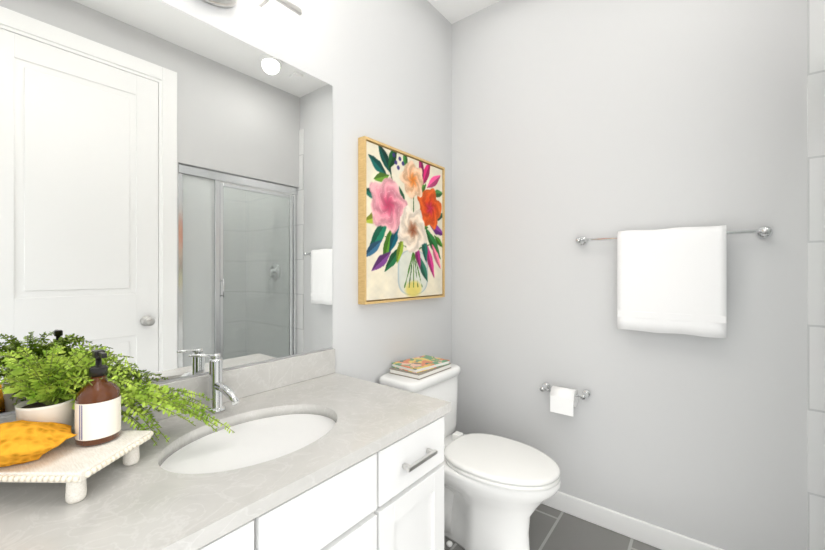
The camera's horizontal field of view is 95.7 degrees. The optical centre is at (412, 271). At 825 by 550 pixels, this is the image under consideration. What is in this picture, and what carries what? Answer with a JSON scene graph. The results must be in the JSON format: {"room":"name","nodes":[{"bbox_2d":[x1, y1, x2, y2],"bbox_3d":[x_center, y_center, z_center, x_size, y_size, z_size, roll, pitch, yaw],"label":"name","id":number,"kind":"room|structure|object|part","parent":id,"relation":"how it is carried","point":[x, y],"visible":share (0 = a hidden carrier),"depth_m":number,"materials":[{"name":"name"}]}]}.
{"room":"bathroom","nodes":[
{"label":"bathroom","id":0,"kind":"room"},
{"bbox_2d":[0,0,451,415],"bbox_3d":[-0.633,-0.160,1.278,0.100,2.740,2.900,0,0,38],"label":"wall","id":1,"kind":"structure","parent":0,"point":[383,68],"depth_m":1.74,"materials":[{"name":"grey paint"}]},
{"bbox_2d":[0,0,331,412],"bbox_3d":[-0.771,-0.233,1.017,0.005,1.094,1.400,0,0,38],"label":"mirror","id":2,"kind":"object","parent":1,"relation":"attached to","point":[165,190],"visible":0.88,"depth_m":1.06,"materials":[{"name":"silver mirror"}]},
{"bbox_2d":[0,348,334,429],"bbox_3d":[-0.770,0.370,1.005,0.020,0.100,1.423,0,0,38],"label":"backsplash","id":3,"kind":"structure","parent":1,"relation":"attached to","point":[248,380],"depth_m":1.28,"materials":[{"name":"grey stone"}]},
{"bbox_2d":[201,0,301,15],"bbox_3d":[-0.603,-0.968,1.113,0.151,0.244,0.600,0,0,38],"label":"sconce","id":4,"kind":"object","parent":1,"relation":"attached to","point":[262,3],"visible":1,"depth_m":1.26,"materials":[{"name":"silver metal"}]},
{"bbox_2d":[358,136,444,304],"bbox_3d":[-0.029,-0.230,1.925,0.042,0.750,0.645,0,0,38],"label":"framed painting","id":5,"kind":"object","parent":1,"relation":"attached to","point":[401,225],"visible":1,"depth_m":1.85,"materials":[{"name":"multicoloured paper"}]},
{"bbox_2d":[427,0,500,23],"bbox_3d":[0.387,-1.555,0.472,2.700,0.050,2.900,0,0,38],"label":"ceiling","id":6,"kind":"structure","parent":0,"point":[452,11],"depth_m":2.16,"materials":[{"name":"white paint"}]},
{"bbox_2d":[444,504,660,549],"bbox_3d":[0.387,1.235,0.472,2.700,0.050,2.900,0,0,38],"label":"floor","id":7,"kind":"structure","parent":0,"point":[550,528],"depth_m":1.71,"materials":[{"name":"tile"}]},
{"bbox_2d":[180,408,450,549],"bbox_3d":[-0.541,0.830,0.823,0.603,0.760,1.399,0,0,38],"label":"bathroom vanity","id":8,"kind":"object","parent":7,"relation":"on","point":[390,497],"depth_m":0.93,"materials":[{"name":"painted wood"},{"name":"stone"},{"name":"brushed nickel"}]},
{"bbox_3d":[-0.402,0.536,0.578,0.019,0.144,0.320,0,0,38],"label":"drawer","id":9,"kind":"part","parent":8,"relation":"part of","materials":[{"name":"white wood"}]},
{"bbox_2d":[0,372,450,549],"bbox_3d":[-0.547,0.435,0.829,0.588,0.030,1.423,0,0,38],"label":"countertop","id":10,"kind":"structure","parent":8,"relation":"on","point":[146,504],"depth_m":0.74,"materials":[{"name":"grey stone"}]},
{"bbox_2d":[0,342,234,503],"bbox_3d":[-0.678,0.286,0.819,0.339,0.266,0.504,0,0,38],"label":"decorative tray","id":11,"kind":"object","parent":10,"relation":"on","point":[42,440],"visible":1,"depth_m":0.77,"materials":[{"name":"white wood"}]},
{"bbox_2d":[14,393,76,447],"bbox_3d":[-0.774,0.314,0.791,0.094,0.083,0.094,0,0,38],"label":"pot","id":12,"kind":"object","parent":11,"relation":"on","point":[57,409],"depth_m":0.78,"materials":[{"name":"beige ceramic"}]},
{"bbox_2d":[75,372,120,446],"bbox_3d":[-0.667,0.286,0.794,0.074,0.139,0.074,0,0,38],"label":"soap bottle","id":13,"kind":"object","parent":11,"relation":"on","point":[98,401],"depth_m":0.77,"materials":[{"name":"brown glass"}]},
{"bbox_2d":[189,353,239,413],"bbox_3d":[-0.569,0.330,1.085,0.158,0.178,0.096,0,0,38],"label":"faucet","id":14,"kind":"object","parent":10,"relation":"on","point":[218,388],"visible":0.96,"depth_m":1.12,"materials":[{"name":"silver metal"}]},
{"bbox_2d":[152,404,347,487],"bbox_3d":[-0.403,0.518,0.981,0.350,0.161,0.477,0,0,38],"label":"sink","id":15,"kind":"object","parent":10,"relation":"in","point":[203,457],"depth_m":0.99,"materials":[{"name":"white ceramic"}]},
{"bbox_3d":[-0.197,0.536,0.837,0.019,0.144,0.320,0,0,38],"label":"drawer","id":16,"kind":"part","parent":8,"relation":"part of","materials":[{"name":"white wood"}]},
{"bbox_3d":[-0.197,0.860,0.837,0.019,0.476,0.320,0,0,38],"label":"door","id":17,"kind":"part","parent":8,"relation":"part of","materials":[{"name":"white wood"}]},
{"bbox_3d":[0.002,0.860,1.089,0.019,0.476,0.302,0,0,38],"label":"door","id":18,"kind":"part","parent":8,"relation":"part of","materials":[{"name":"white wood"}]},
{"bbox_3d":[0.002,0.536,1.089,0.019,0.144,0.302,0,0,38],"label":"drawer","id":19,"kind":"part","parent":8,"relation":"part of","materials":[{"name":"white wood"}]},
{"bbox_3d":[0.022,0.538,1.074,0.030,0.011,0.135,0,0,38],"label":"handle","id":20,"kind":"part","parent":8,"relation":"part of","materials":[{"name":"silver metal"}]},
{"bbox_2d":[379,364,560,549],"bbox_3d":[0.264,0.850,1.691,0.782,0.721,0.442,0,0,38],"label":"toilet","id":21,"kind":"object","parent":7,"relation":"on","point":[498,490],"visible":0.73,"depth_m":1.55,"materials":[{"name":"white ceramic"}]},
{"bbox_2d":[389,355,450,379],"bbox_3d":[0.041,0.466,1.853,0.194,0.044,0.270,0,0,38],"label":"books","id":22,"kind":"object","parent":21,"relation":"on","point":[421,367],"visible":1,"depth_m":1.79,"materials":[{"name":"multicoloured paper"}]},
{"bbox_3d":[0.048,0.510,1.861,0.232,0.042,0.442,0,0,38],"label":"tank lid","id":23,"kind":"part","parent":21,"relation":"part of","materials":[{"name":"white ceramic"}]},
{"bbox_3d":[0.378,0.794,1.600,0.484,0.019,0.366,0,0,38],"label":"seat","id":24,"kind":"part","parent":21,"relation":"part of","materials":[{"name":"white plastic"}]},
{"bbox_3d":[0.380,0.814,1.598,0.478,0.016,0.368,0,0,38],"label":"seat","id":25,"kind":"part","parent":21,"relation":"part of","materials":[{"name":"white plastic"}]},
{"bbox_2d":[452,0,807,549],"bbox_3d":[1.294,-0.160,1.540,2.600,2.740,0.100,0,0,38],"label":"wall","id":26,"kind":"structure","parent":0,"point":[572,120],"depth_m":1.69,"materials":[{"name":"grey paint"}]},
{"bbox_2d":[540,382,590,416],"bbox_3d":[0.743,0.626,1.845,0.237,0.115,0.102,0,0,38],"label":"toilet paper holder","id":27,"kind":"object","parent":26,"relation":"attached to","point":[564,401],"visible":1,"depth_m":1.81,"materials":[{"name":"white paper"}]},
{"bbox_2d":[541,491,723,549],"bbox_3d":[0.837,1.163,1.828,1.525,0.093,0.013,0,0,38],"label":"baseboard","id":28,"kind":"structure","parent":26,"relation":"attached to","point":[658,537],"depth_m":1.71,"materials":[{"name":"white wood"}]},
{"bbox_2d":[575,225,772,337],"bbox_3d":[1.061,0.035,1.596,0.700,0.440,0.099,0,0,38],"label":"towel rail","id":29,"kind":"object","parent":26,"relation":"attached to","point":[672,280],"visible":1,"depth_m":1.53,"materials":[{"name":"white fabric"}]},
{"bbox_2d":[617,225,726,337],"bbox_3d":[1.073,0.035,1.566,0.371,0.440,0.068,0,0,38],"label":"towel","id":30,"kind":"object","parent":29,"relation":"hanging from","point":[670,280],"depth_m":1.53,"materials":[{"name":"white fabric"}]},
{"bbox_2d":[808,0,824,549],"bbox_3d":[1.819,-0.015,1.056,0.975,2.450,0.008,0,0,38],"label":"tile","id":31,"kind":"structure","parent":26,"relation":"attached to","point":[816,274],"depth_m":1.34,"materials":[{"name":"white tile"}]}
]}

